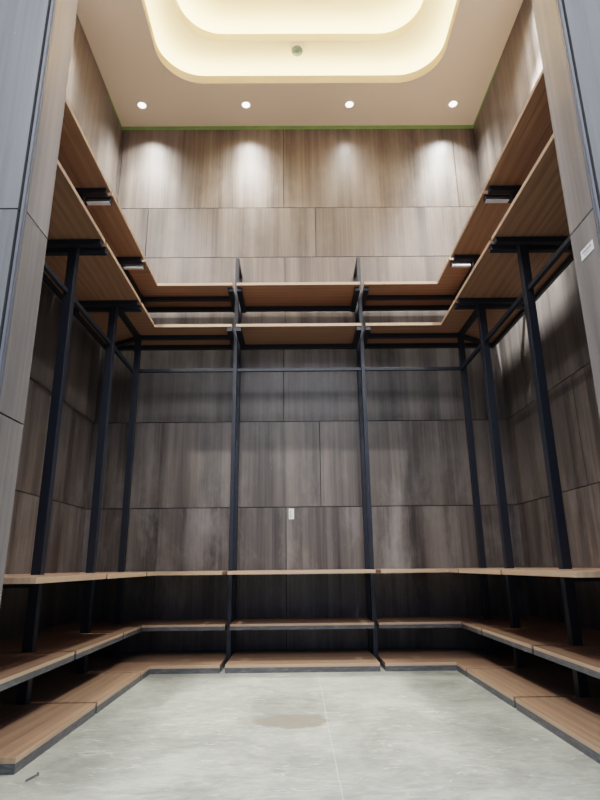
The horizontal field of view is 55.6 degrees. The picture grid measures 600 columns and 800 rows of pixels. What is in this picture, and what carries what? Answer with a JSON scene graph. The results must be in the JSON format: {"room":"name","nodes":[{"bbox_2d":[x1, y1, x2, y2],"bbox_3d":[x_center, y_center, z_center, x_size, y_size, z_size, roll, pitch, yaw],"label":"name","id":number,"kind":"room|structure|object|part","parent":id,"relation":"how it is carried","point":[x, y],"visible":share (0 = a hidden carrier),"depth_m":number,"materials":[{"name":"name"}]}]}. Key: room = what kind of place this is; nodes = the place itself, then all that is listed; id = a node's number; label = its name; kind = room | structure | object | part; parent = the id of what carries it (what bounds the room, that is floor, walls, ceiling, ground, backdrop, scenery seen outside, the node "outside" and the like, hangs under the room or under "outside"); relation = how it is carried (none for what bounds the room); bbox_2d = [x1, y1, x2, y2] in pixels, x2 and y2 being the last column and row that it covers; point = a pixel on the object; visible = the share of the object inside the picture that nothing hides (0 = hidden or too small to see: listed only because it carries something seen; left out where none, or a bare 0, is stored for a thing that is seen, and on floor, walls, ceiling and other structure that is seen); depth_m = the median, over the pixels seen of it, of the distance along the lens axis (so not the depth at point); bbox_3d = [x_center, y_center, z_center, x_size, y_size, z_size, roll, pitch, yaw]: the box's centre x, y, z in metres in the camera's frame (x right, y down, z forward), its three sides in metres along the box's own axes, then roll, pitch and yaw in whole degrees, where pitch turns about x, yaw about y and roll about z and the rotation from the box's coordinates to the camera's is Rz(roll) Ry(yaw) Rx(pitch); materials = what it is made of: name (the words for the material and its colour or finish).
{"room":"walk-in closet","nodes":[
{"label":"walk-in closet","id":0,"kind":"room"},
{"bbox_2d":[0,0,77,603],"bbox_3d":[-1.990,-1.258,1.883,2.414,4.600,0.155,0,-16,0],"label":"wall","id":1,"kind":"structure","parent":0,"point":[23,23],"depth_m":1.67,"materials":[{"name":"grey stone"}]},
{"bbox_2d":[0,0,56,394],"bbox_3d":[-0.788,-1.288,1.825,0.011,4.600,0.014,0,-16,0],"label":"trim","id":2,"kind":"structure","parent":1,"relation":"attached to","point":[14,274],"depth_m":1.61,"materials":[{"name":"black metal"}]},
{"bbox_2d":[0,14,121,639],"bbox_3d":[-1.500,-0.849,3.048,0.140,4.455,2.305,0,-16,0],"label":"wall","id":3,"kind":"structure","parent":0,"point":[87,96],"depth_m":3.45,"materials":[{"name":"wood"}]},
{"bbox_2d":[108,93,121,127],"bbox_3d":[-1.453,-2.272,4.480,0.001,0.022,0.348,0,-16,0],"label":"tape","id":4,"kind":"object","parent":3,"relation":"attached to","point":[108,93],"visible":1,"depth_m":4.46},
{"bbox_2d":[0,665,599,799],"bbox_3d":[0.009,0.439,-0.622,8.000,0.100,9.050,0,-16,0],"label":"floor","id":5,"kind":"structure","parent":0,"point":[382,734],"depth_m":1.78,"materials":[{"name":"concrete"}]},
{"bbox_2d":[0,703,95,774],"bbox_3d":[-1.091,1.107,1.886,0.601,0.042,0.652,0,-16,0],"label":"shelf board","id":6,"kind":"object","parent":5,"relation":"on","point":[27,731],"visible":1,"depth_m":1.89,"materials":[{"name":"brown wood"}]},
{"bbox_2d":[3,188,111,704],"bbox_3d":[-1.182,-0.029,2.567,0.470,2.605,0.104,0,-16,0],"label":"frame","id":7,"kind":"object","parent":5,"relation":"on","point":[72,248],"visible":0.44,"depth_m":2.52,"materials":[{"name":"black metal"}]},
{"bbox_3d":[-1.256,0.757,2.338,0.305,0.030,0.024,0,-16,0],"label":"arm","id":8,"kind":"part","parent":7,"relation":"part of","materials":[{"name":"black metal"}]},
{"bbox_2d":[0,651,73,690],"bbox_3d":[-1.142,0.899,1.852,0.501,0.033,0.832,0,-16,0],"label":"shelf board","id":9,"kind":"object","parent":7,"relation":"attached to","point":[16,668],"visible":1,"depth_m":2.00,"materials":[{"name":"brown wood"}]},
{"bbox_3d":[-1.092,-0.030,2.568,0.040,2.605,0.040,0,-16,0],"label":"post","id":10,"kind":"part","parent":7,"relation":"part of","materials":[{"name":"black metal"}]},
{"bbox_2d":[3,574,105,583],"bbox_3d":[-1.096,0.637,2.023,0.601,0.019,0.652,0,-16,0],"label":"shelf board","id":11,"kind":"object","parent":7,"relation":"attached to","point":[8,579],"visible":1,"depth_m":1.87,"materials":[{"name":"brown wood"}]},
{"bbox_2d":[44,262,67,292],"bbox_3d":[-1.102,-0.628,2.292,0.018,0.023,0.821,0,-16,0],"label":"hanging rail","id":12,"kind":"object","parent":7,"relation":"attached to","point":[47,269],"visible":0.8,"depth_m":2.55,"materials":[{"name":"black metal"}]},
{"bbox_2d":[0,633,122,659],"bbox_3d":[-1.146,1.110,2.576,0.501,0.033,0.631,0,-16,0],"label":"shelf board","id":13,"kind":"object","parent":7,"relation":"attached to","point":[84,644],"visible":0.72,"depth_m":2.55,"materials":[{"name":"brown wood"}]},
{"bbox_2d":[74,636,122,659],"bbox_3d":[-1.146,1.116,2.574,0.501,0.020,0.631,0,-16,0],"label":"steel tray","id":14,"kind":"object","parent":13,"relation":"on","point":[83,645],"depth_m":2.56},
{"bbox_2d":[42,272,105,350],"bbox_3d":[-1.373,-0.670,3.015,0.020,0.028,2.191,0,-16,0],"label":"ledger","id":15,"kind":"object","parent":7,"relation":"attached to","point":[48,282],"visible":0.36,"depth_m":3.52,"materials":[{"name":"black metal"}]},
{"bbox_2d":[4,572,145,578],"bbox_3d":[-1.100,0.822,2.660,0.601,0.019,0.631,0,-16,0],"label":"shelf board","id":16,"kind":"object","parent":7,"relation":"attached to","point":[138,574],"visible":0.46,"depth_m":2.62,"materials":[{"name":"brown wood"}]},
{"bbox_2d":[47,160,104,242],"bbox_3d":[-1.173,-0.885,2.372,0.453,0.020,0.832,0,-16,0],"label":"shelf board","id":17,"kind":"object","parent":7,"relation":"on","point":[70,218],"visible":0.22,"depth_m":2.55,"materials":[{"name":"brown wood"}]},
{"bbox_2d":[58,99,110,192],"bbox_3d":[-1.173,-1.162,2.452,0.458,0.020,0.832,0,-16,0],"label":"shelf board","id":18,"kind":"object","parent":7,"relation":"on","point":[76,156],"visible":0.2,"depth_m":2.60,"materials":[{"name":"brown wood"}]},
{"bbox_2d":[43,243,140,302],"bbox_3d":[-1.177,-0.674,3.095,0.453,0.020,0.631,0,-16,0],"label":"shelf board","id":19,"kind":"object","parent":7,"relation":"on","point":[98,277],"visible":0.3,"depth_m":3.10,"materials":[{"name":"brown wood"}]},
{"bbox_2d":[74,298,110,344],"bbox_3d":[-1.107,-0.416,3.020,0.018,0.023,0.611,0,-16,0],"label":"hanging rail","id":20,"kind":"object","parent":7,"relation":"attached to","point":[77,304],"visible":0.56,"depth_m":3.01,"materials":[{"name":"black metal"}]},
{"bbox_2d":[85,192,144,259],"bbox_3d":[-1.177,-0.951,3.175,0.458,0.020,0.631,0,-16,0],"label":"shelf board","id":21,"kind":"object","parent":7,"relation":"on","point":[110,220],"visible":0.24,"depth_m":3.16,"materials":[{"name":"brown wood"}]},
{"bbox_2d":[0,673,139,713],"bbox_3d":[-1.095,1.292,2.523,0.601,0.042,0.631,0,-16,0],"label":"shelf board","id":22,"kind":"object","parent":5,"relation":"on","point":[102,689],"visible":0.61,"depth_m":2.48,"materials":[{"name":"brown wood"}]},
{"bbox_2d":[95,676,139,713],"bbox_3d":[-1.094,1.300,2.521,0.601,0.026,0.631,0,-16,0],"label":"steel tray","id":23,"kind":"object","parent":22,"relation":"on","point":[107,688],"depth_m":2.53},
{"bbox_2d":[43,257,144,673],"bbox_3d":[-1.185,0.154,3.194,0.470,2.605,0.104,0,-16,0],"label":"frame","id":24,"kind":"object","parent":5,"relation":"on","point":[113,307],"visible":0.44,"depth_m":3.17,"materials":[{"name":"black metal"}]},
{"bbox_3d":[-1.263,0.939,2.965,0.297,0.030,0.024,0,-16,0],"label":"arm","id":25,"kind":"part","parent":24,"relation":"part of","materials":[{"name":"black metal"}]},
{"bbox_3d":[-1.103,0.153,3.195,0.040,2.605,0.040,0,-16,0],"label":"post","id":26,"kind":"part","parent":24,"relation":"part of","materials":[{"name":"black metal"}]},
{"bbox_2d":[43,651,225,680],"bbox_3d":[-0.913,1.484,3.190,0.971,0.042,0.711,0,-16,0],"label":"shelf board","id":27,"kind":"object","parent":5,"relation":"on","point":[169,662],"visible":0.59,"depth_m":3.10,"materials":[{"name":"brown wood"}]},
{"bbox_2d":[140,660,225,680],"bbox_3d":[-0.913,1.492,3.188,0.971,0.026,0.711,0,-16,0],"label":"steel tray","id":28,"kind":"object","parent":27,"relation":"on","point":[147,667],"depth_m":3.03,"materials":[{"name":"grey metal"}]},
{"bbox_2d":[111,269,229,657],"bbox_3d":[-0.894,0.373,3.496,0.842,2.347,0.596,0,-16,0],"label":"frame","id":29,"kind":"object","parent":5,"relation":"on","point":[137,339],"visible":0.68,"depth_m":3.70,"materials":[{"name":"black metal"}]},
{"bbox_2d":[115,347,133,372],"bbox_3d":[-1.110,-0.256,3.572,0.018,0.023,0.454,0,-16,0],"label":"hanging rail","id":30,"kind":"object","parent":29,"relation":"attached to","point":[117,352],"visible":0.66,"depth_m":3.57,"materials":[{"name":"black metal"}]},
{"bbox_3d":[-1.090,0.415,3.633,0.035,2.347,0.035,0,-16,0],"label":"post","id":31,"kind":"part","parent":29,"relation":"part of","materials":[{"name":"black metal"}]},
{"bbox_2d":[38,619,226,638],"bbox_3d":[-0.915,1.301,3.243,0.971,0.033,0.711,0,-16,0],"label":"shelf board","id":32,"kind":"object","parent":29,"relation":"attached to","point":[129,628],"visible":0.62,"depth_m":3.25,"materials":[{"name":"brown wood"}]},
{"bbox_2d":[122,625,226,638],"bbox_3d":[-0.915,1.308,3.241,0.971,0.020,0.711,0,-16,0],"label":"steel tray","id":33,"kind":"object","parent":32,"relation":"on","point":[127,630],"depth_m":3.25,"materials":[{"name":"grey metal"}]},
{"bbox_2d":[44,571,226,575],"bbox_3d":[-0.918,1.014,3.326,0.971,0.019,0.711,0,-16,0],"label":"shelf board","id":34,"kind":"object","parent":29,"relation":"attached to","point":[148,573],"visible":0.38,"depth_m":3.16,"materials":[{"name":"brown wood"}]},
{"bbox_2d":[79,302,233,345],"bbox_3d":[-0.928,-0.486,3.751,0.958,0.020,0.688,0,-16,0],"label":"shelf board","id":35,"kind":"object","parent":29,"relation":"on","point":[142,321],"visible":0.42,"depth_m":3.77,"materials":[{"name":"brown wood"}]},
{"bbox_2d":[128,259,234,306],"bbox_3d":[-0.931,-0.765,3.823,0.958,0.020,0.670,0,-16,0],"label":"shelf board","id":36,"kind":"object","parent":29,"relation":"on","point":[144,279],"visible":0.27,"depth_m":3.86,"materials":[{"name":"brown wood"}]},
{"bbox_2d":[138,368,232,372],"bbox_3d":[-0.762,-0.196,3.802,0.631,0.021,0.018,0,-16,0],"label":"hanging rail","id":37,"kind":"object","parent":29,"relation":"attached to","point":[228,369],"visible":1,"depth_m":3.79,"materials":[{"name":"black metal"}]},
{"bbox_2d":[226,258,245,662],"bbox_3d":[-0.428,0.285,3.725,0.093,2.635,0.377,0,-16,0],"label":"frame","id":38,"kind":"object","parent":5,"relation":"on","point":[237,301],"visible":0.83,"depth_m":3.75,"materials":[{"name":"black metal"}]},
{"bbox_2d":[117,345,231,350],"bbox_3d":[-0.926,-0.372,4.055,0.884,0.028,0.033,0,-16,0],"label":"ledger","id":39,"kind":"object","parent":38,"relation":"attached to","point":[127,347],"visible":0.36,"depth_m":4.04,"materials":[{"name":"black metal"}]},
{"bbox_2d":[145,307,232,312],"bbox_3d":[-0.929,-0.653,4.121,0.884,0.028,0.033,0,-16,0],"label":"ledger","id":40,"kind":"object","parent":38,"relation":"attached to","point":[149,309],"visible":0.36,"depth_m":4.11,"materials":[{"name":"black metal"}]},
{"bbox_3d":[-0.429,0.332,3.889,0.025,2.635,0.035,0,-16,0],"label":"post","id":41,"kind":"part","parent":38,"relation":"part of","materials":[{"name":"black metal"}]},
{"bbox_2d":[246,306,350,311],"bbox_3d":[-0.012,-0.660,4.129,0.760,0.028,0.033,0,-16,0],"label":"ledger","id":42,"kind":"object","parent":38,"relation":"attached to","point":[265,308],"visible":1,"depth_m":4.11,"materials":[{"name":"black metal"}]},
{"bbox_2d":[245,344,351,349],"bbox_3d":[-0.009,-0.380,4.063,0.760,0.028,0.033,0,-16,0],"label":"ledger","id":43,"kind":"object","parent":38,"relation":"attached to","point":[256,346],"visible":1,"depth_m":4.05,"materials":[{"name":"black metal"}]},
{"bbox_2d":[237,367,360,371],"bbox_3d":[-0.006,-0.202,3.808,0.828,0.021,0.018,0,-16,0],"label":"hanging rail","id":44,"kind":"object","parent":38,"relation":"attached to","point":[352,368],"visible":1,"depth_m":3.80,"materials":[{"name":"black metal"}]},
{"bbox_2d":[227,569,375,574],"bbox_3d":[0.008,1.032,3.422,0.827,0.019,0.528,0,-16,0],"label":"shelf board","id":45,"kind":"object","parent":38,"relation":"attached to","point":[324,571],"visible":1,"depth_m":3.17,"materials":[{"name":"brown wood"}]},
{"bbox_2d":[230,617,373,629],"bbox_3d":[0.011,1.344,3.425,0.827,0.033,0.348,0,-16,0],"label":"shelf board","id":46,"kind":"object","parent":38,"relation":"attached to","point":[344,622],"visible":1,"depth_m":3.26,"materials":[{"name":"brown wood"}]},
{"bbox_2d":[230,625,373,629],"bbox_3d":[0.011,1.350,3.423,0.827,0.020,0.348,0,-16,0],"label":"steel tray","id":47,"kind":"object","parent":46,"relation":"on","point":[232,627],"depth_m":3.26,"materials":[{"name":"grey metal"}]},
{"bbox_2d":[225,649,379,672],"bbox_3d":[0.013,1.502,3.285,0.827,0.042,0.528,0,-16,0],"label":"shelf board","id":48,"kind":"object","parent":5,"relation":"on","point":[333,660],"visible":1,"depth_m":3.11,"materials":[{"name":"brown wood"}]},
{"bbox_2d":[225,666,379,672],"bbox_3d":[0.013,1.510,3.283,0.827,0.026,0.528,0,-16,0],"label":"steel tray","id":49,"kind":"object","parent":48,"relation":"on","point":[228,669],"depth_m":3.03,"materials":[{"name":"grey metal"}]},
{"bbox_2d":[350,257,377,659],"bbox_3d":[0.426,0.277,3.732,0.093,2.635,0.377,0,-16,0],"label":"frame","id":50,"kind":"object","parent":5,"relation":"on","point":[359,298],"visible":0.8,"depth_m":3.75,"materials":[{"name":"black metal"}]},
{"bbox_2d":[237,282,359,306],"bbox_3d":[-0.012,-0.729,3.981,0.827,0.020,0.357,0,-16,0],"label":"shelf board","id":51,"kind":"object","parent":50,"relation":"on","point":[268,293],"visible":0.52,"depth_m":3.93,"materials":[{"name":"brown wood"}]},
{"bbox_2d":[236,323,360,344],"bbox_3d":[-0.009,-0.447,3.921,0.827,0.020,0.350,0,-16,0],"label":"shelf board","id":52,"kind":"object","parent":50,"relation":"on","point":[296,333],"visible":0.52,"depth_m":3.87,"materials":[{"name":"brown wood"}]},
{"bbox_3d":[0.425,0.325,3.896,0.025,2.635,0.035,0,-16,0],"label":"post","id":53,"kind":"part","parent":50,"relation":"part of","materials":[{"name":"black metal"}]},
{"bbox_2d":[364,305,450,310],"bbox_3d":[0.916,-0.668,4.136,0.906,0.028,0.033,0,-16,0],"label":"ledger","id":54,"kind":"object","parent":50,"relation":"attached to","point":[405,307],"visible":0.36,"depth_m":4.12,"materials":[{"name":"black metal"}]},
{"bbox_2d":[365,343,492,348],"bbox_3d":[0.919,-0.388,4.070,0.906,0.028,0.033,0,-16,0],"label":"ledger","id":55,"kind":"object","parent":50,"relation":"attached to","point":[386,345],"visible":0.8,"depth_m":4.06,"materials":[{"name":"black metal"}]},
{"bbox_2d":[366,267,494,653],"bbox_3d":[0.899,0.357,3.511,0.845,2.347,0.596,0,-16,0],"label":"frame","id":56,"kind":"object","parent":5,"relation":"on","point":[460,335],"visible":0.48,"depth_m":3.72,"materials":[{"name":"black metal"}]},
{"bbox_2d":[365,367,460,370],"bbox_3d":[0.759,-0.209,3.815,0.647,0.021,0.018,0,-16,0],"label":"hanging rail","id":57,"kind":"object","parent":56,"relation":"attached to","point":[366,368],"visible":1,"depth_m":3.81,"materials":[{"name":"black metal"}]},
{"bbox_2d":[362,257,470,305],"bbox_3d":[0.911,-0.781,3.838,0.961,0.020,0.670,0,-16,0],"label":"shelf board","id":58,"kind":"object","parent":56,"relation":"on","point":[450,279],"visible":0.34,"depth_m":3.87,"materials":[{"name":"brown wood"}]},
{"bbox_2d":[363,299,521,343],"bbox_3d":[0.914,-0.502,3.767,0.961,0.020,0.688,0,-16,0],"label":"shelf board","id":59,"kind":"object","parent":56,"relation":"on","point":[453,321],"visible":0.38,"depth_m":3.79,"materials":[{"name":"brown wood"}]},
{"bbox_2d":[374,567,553,572],"bbox_3d":[0.950,0.999,3.342,1.000,0.019,0.711,0,-16,0],"label":"shelf board","id":60,"kind":"object","parent":56,"relation":"attached to","point":[414,570],"visible":0.38,"depth_m":3.17,"materials":[{"name":"brown wood"}]},
{"bbox_2d":[461,344,480,369],"bbox_3d":[1.086,-0.274,3.590,0.018,0.023,0.454,0,-16,0],"label":"hanging rail","id":61,"kind":"object","parent":56,"relation":"attached to","point":[476,351],"visible":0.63,"depth_m":3.59,"materials":[{"name":"black metal"}]},
{"bbox_3d":[1.107,0.396,3.651,0.035,2.347,0.035,0,-16,0],"label":"post","id":62,"kind":"part","parent":56,"relation":"part of","materials":[{"name":"black metal"}]},
{"bbox_2d":[376,615,580,634],"bbox_3d":[0.953,1.285,3.258,1.000,0.033,0.711,0,-16,0],"label":"shelf board","id":63,"kind":"object","parent":56,"relation":"attached to","point":[475,624],"visible":0.67,"depth_m":3.26,"materials":[{"name":"brown wood"}]},
{"bbox_2d":[377,624,482,634],"bbox_3d":[0.953,1.292,3.257,1.000,0.020,0.711,0,-16,0],"label":"steel tray","id":64,"kind":"object","parent":63,"relation":"on","point":[477,628],"depth_m":3.26,"materials":[{"name":"grey metal"}]},
{"bbox_2d":[378,647,565,676],"bbox_3d":[0.955,1.468,3.205,1.000,0.042,0.711,0,-16,0],"label":"shelf board","id":65,"kind":"object","parent":5,"relation":"on","point":[415,659],"visible":0.67,"depth_m":3.11,"materials":[{"name":"brown wood"}]},
{"bbox_2d":[378,658,467,676],"bbox_3d":[0.955,1.476,3.203,1.000,0.026,0.711,0,-16,0],"label":"steel tray","id":66,"kind":"object","parent":65,"relation":"on","point":[388,664],"depth_m":3.04,"materials":[{"name":"grey metal"}]},
{"bbox_2d":[450,255,559,667],"bbox_3d":[1.201,0.133,3.214,0.506,2.605,0.104,0,-16,0],"label":"frame","id":67,"kind":"object","parent":5,"relation":"on","point":[481,304],"visible":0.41,"depth_m":3.17,"materials":[{"name":"black metal"}]},
{"bbox_3d":[1.093,0.134,3.213,0.040,2.605,0.040,0,-16,0],"label":"post","id":68,"kind":"part","parent":67,"relation":"part of","materials":[{"name":"black metal"}]},
{"bbox_3d":[1.292,0.918,2.986,0.341,0.030,0.024,0,-16,0],"label":"arm","id":69,"kind":"part","parent":67,"relation":"part of","materials":[{"name":"black metal"}]},
{"bbox_2d":[467,667,599,707],"bbox_3d":[1.148,1.273,2.541,0.621,0.042,0.631,0,-16,0],"label":"shelf board","id":70,"kind":"object","parent":5,"relation":"on","point":[508,684],"visible":0.62,"depth_m":2.51,"materials":[{"name":"brown wood"}]},
{"bbox_2d":[467,672,515,707],"bbox_3d":[1.149,1.281,2.539,0.621,0.026,0.631,0,-16,0],"label":"steel tray","id":71,"kind":"object","parent":70,"relation":"on","point":[502,685],"depth_m":2.53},
{"bbox_2d":[483,186,599,696],"bbox_3d":[1.204,-0.049,2.587,0.506,2.605,0.104,0,-16,0],"label":"frame","id":72,"kind":"object","parent":5,"relation":"on","point":[522,246],"visible":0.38,"depth_m":2.54,"materials":[{"name":"black metal"}]},
{"bbox_2d":[450,190,510,257],"bbox_3d":[1.160,-0.971,3.195,0.470,0.020,0.631,0,-16,0],"label":"shelf board","id":73,"kind":"object","parent":72,"relation":"on","point":[484,219],"visible":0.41,"depth_m":3.17,"materials":[{"name":"brown wood"}]},
{"bbox_2d":[484,293,522,341],"bbox_3d":[1.089,-0.435,3.038,0.018,0.023,0.611,0,-16,0],"label":"hanging rail","id":74,"kind":"object","parent":72,"relation":"attached to","point":[519,299],"visible":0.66,"depth_m":3.02,"materials":[{"name":"black metal"}]},
{"bbox_2d":[456,240,570,300],"bbox_3d":[1.167,-0.695,3.114,0.463,0.020,0.631,0,-16,0],"label":"shelf board","id":75,"kind":"object","parent":72,"relation":"on","point":[494,275],"visible":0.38,"depth_m":3.11,"materials":[{"name":"brown wood"}]},
{"bbox_2d":[484,69,552,190],"bbox_3d":[1.165,-1.182,2.471,0.470,0.020,0.832,0,-16,0],"label":"shelf board","id":76,"kind":"object","parent":72,"relation":"on","point":[532,130],"visible":0.19,"depth_m":2.54,"materials":[{"name":"brown wood"}]},
{"bbox_2d":[459,568,599,574],"bbox_3d":[1.143,0.803,2.678,0.621,0.019,0.631,0,-16,0],"label":"shelf board","id":77,"kind":"object","parent":72,"relation":"attached to","point":[478,571],"visible":0.41,"depth_m":2.60,"materials":[{"name":"brown wood"}]},
{"bbox_2d":[491,134,569,240],"bbox_3d":[1.171,-0.905,2.391,0.463,0.020,0.832,0,-16,0],"label":"shelf board","id":78,"kind":"object","parent":72,"relation":"on","point":[538,209],"visible":0.3,"depth_m":2.52,"materials":[{"name":"brown wood"}]},
{"bbox_2d":[491,253,573,347],"bbox_3d":[1.389,-0.693,3.038,0.020,0.028,2.191,0,-16,0],"label":"ledger","id":79,"kind":"object","parent":72,"relation":"attached to","point":[570,258],"visible":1,"depth_m":3.26,"materials":[{"name":"black metal"}]},
{"bbox_2d":[482,627,599,653],"bbox_3d":[1.193,1.090,2.595,0.527,0.033,0.631,0,-16,0],"label":"shelf board","id":80,"kind":"object","parent":72,"relation":"attached to","point":[524,639],"visible":0.73,"depth_m":2.58,"materials":[{"name":"brown wood"}]},
{"bbox_2d":[482,631,533,653],"bbox_3d":[1.193,1.096,2.593,0.527,0.020,0.631,0,-16,0],"label":"steel tray","id":81,"kind":"object","parent":80,"relation":"on","point":[522,640],"depth_m":2.57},
{"bbox_2d":[528,235,570,289],"bbox_3d":[1.093,-0.647,2.311,0.018,0.023,0.821,0,-16,0],"label":"hanging rail","id":82,"kind":"object","parent":72,"relation":"attached to","point":[567,242],"visible":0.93,"depth_m":2.47,"materials":[{"name":"black metal"}]},
{"bbox_3d":[1.096,-0.048,2.586,0.040,2.605,0.040,0,-16,0],"label":"post","id":83,"kind":"part","parent":72,"relation":"part of","materials":[{"name":"black metal"}]},
{"bbox_2d":[502,569,599,577],"bbox_3d":[1.147,0.618,2.041,0.621,0.019,0.652,0,-16,0],"label":"shelf board","id":84,"kind":"object","parent":72,"relation":"attached to","point":[572,573],"visible":1,"depth_m":1.91,"materials":[{"name":"brown wood"}]},
{"bbox_2d":[533,645,599,678],"bbox_3d":[1.198,0.879,1.872,0.527,0.033,0.832,0,-16,0],"label":"shelf board","id":85,"kind":"object","parent":72,"relation":"attached to","point":[585,659],"visible":1,"depth_m":2.05,"materials":[{"name":"brown wood"}]},
{"bbox_3d":[1.295,0.735,2.359,0.341,0.030,0.024,0,-16,0],"label":"arm","id":86,"kind":"part","parent":72,"relation":"part of","materials":[{"name":"black metal"}]},
{"bbox_2d":[515,697,599,763],"bbox_3d":[1.152,1.087,1.904,0.621,0.042,0.652,0,-16,0],"label":"shelf board","id":87,"kind":"object","parent":5,"relation":"on","point":[575,720],"visible":1,"depth_m":1.95,"materials":[{"name":"brown wood"}]},
{"bbox_2d":[77,0,522,126],"bbox_3d":[-0.012,-2.783,3.607,3.078,0.440,2.530,0,-16,0],"label":"ceiling","id":88,"kind":"structure","parent":0,"point":[191,62],"depth_m":4.22,"materials":[{"name":"white paint"}]},
{"bbox_2d":[137,101,146,109],"bbox_3d":[-1.231,-2.295,4.437,0.082,0.007,0.082,0,-16,0],"label":"recessed light","id":89,"kind":"object","parent":88,"relation":"in","point":[142,105],"visible":1,"depth_m":4.43,"materials":[{"name":"white"}]},
{"bbox_2d":[241,101,250,108],"bbox_3d":[-0.421,-2.302,4.444,0.082,0.007,0.082,0,-16,0],"label":"recessed light","id":90,"kind":"object","parent":88,"relation":"in","point":[244,104],"visible":1,"depth_m":4.44,"materials":[{"name":"white"}]},
{"bbox_2d":[290,43,303,56],"bbox_3d":[-0.021,-2.563,4.183,0.100,0.050,0.100,0,-16,0],"label":"smoke detector","id":91,"kind":"object","parent":88,"relation":"attached to","point":[296,49],"visible":1,"depth_m":4.16,"materials":[{"name":"white plastic"}]},
{"bbox_2d":[344,100,354,108],"bbox_3d":[0.386,-2.309,4.450,0.082,0.007,0.082,0,-16,0],"label":"recessed light","id":92,"kind":"object","parent":88,"relation":"in","point":[348,104],"visible":1,"depth_m":4.45,"materials":[{"name":"white"}]},
{"bbox_2d":[448,100,457,107],"bbox_3d":[1.198,-2.316,4.457,0.082,0.007,0.082,0,-16,0],"label":"recessed light","id":93,"kind":"object","parent":88,"relation":"in","point":[453,103],"visible":1,"depth_m":4.46,"materials":[{"name":"white"}]},
{"bbox_2d":[76,127,529,651],"bbox_3d":[0.003,-0.520,4.234,3.078,4.455,0.140,0,-16,0],"label":"wall","id":94,"kind":"structure","parent":0,"point":[293,205],"depth_m":3.96,"materials":[{"name":"wood"}]},
{"bbox_2d":[289,508,293,518],"bbox_3d":[-0.057,0.757,3.788,0.035,0.070,0.002,0,-16,0],"label":"wall label","id":95,"kind":"object","parent":94,"relation":"attached to","point":[291,511],"visible":1,"depth_m":3.79,"materials":[{"name":"white plastic"}]},
{"bbox_2d":[122,125,473,129],"bbox_3d":[-0.016,-2.229,4.658,2.876,0.034,0.001,0,-16,0],"label":"tape","id":96,"kind":"object","parent":94,"relation":"attached to","point":[370,126],"visible":1,"depth_m":4.66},
{"bbox_2d":[474,0,599,629],"bbox_3d":[1.518,-0.874,3.073,0.140,4.455,2.305,0,-16,0],"label":"wall","id":97,"kind":"structure","parent":0,"point":[575,416],"depth_m":3.37,"materials":[{"name":"wood"}]},
{"bbox_2d":[473,60,499,126],"bbox_3d":[1.424,-2.336,4.369,0.001,0.022,0.628,0,-16,0],"label":"tape","id":98,"kind":"object","parent":97,"relation":"attached to","point":[499,60],"visible":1,"depth_m":4.33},
{"bbox_2d":[532,0,599,415],"bbox_3d":[2.035,-1.292,1.917,2.414,4.600,0.155,0,-16,0],"label":"wall","id":99,"kind":"structure","parent":0,"point":[582,17],"depth_m":1.75,"materials":[{"name":"grey stone"}]},
{"bbox_2d":[556,0,599,245],"bbox_3d":[0.833,-1.302,1.838,0.011,4.600,0.014,0,-16,0],"label":"trim","id":100,"kind":"structure","parent":99,"relation":"attached to","point":[596,211],"depth_m":1.70,"materials":[{"name":"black metal"}]},
{"bbox_2d":[580,239,593,260],"bbox_3d":[0.836,-0.436,1.659,0.002,0.030,0.070,0,-16,0],"label":"label","id":101,"kind":"object","parent":99,"relation":"attached to","point":[587,250],"visible":1,"depth_m":1.66,"materials":[{"name":"white paper"}]}
]}

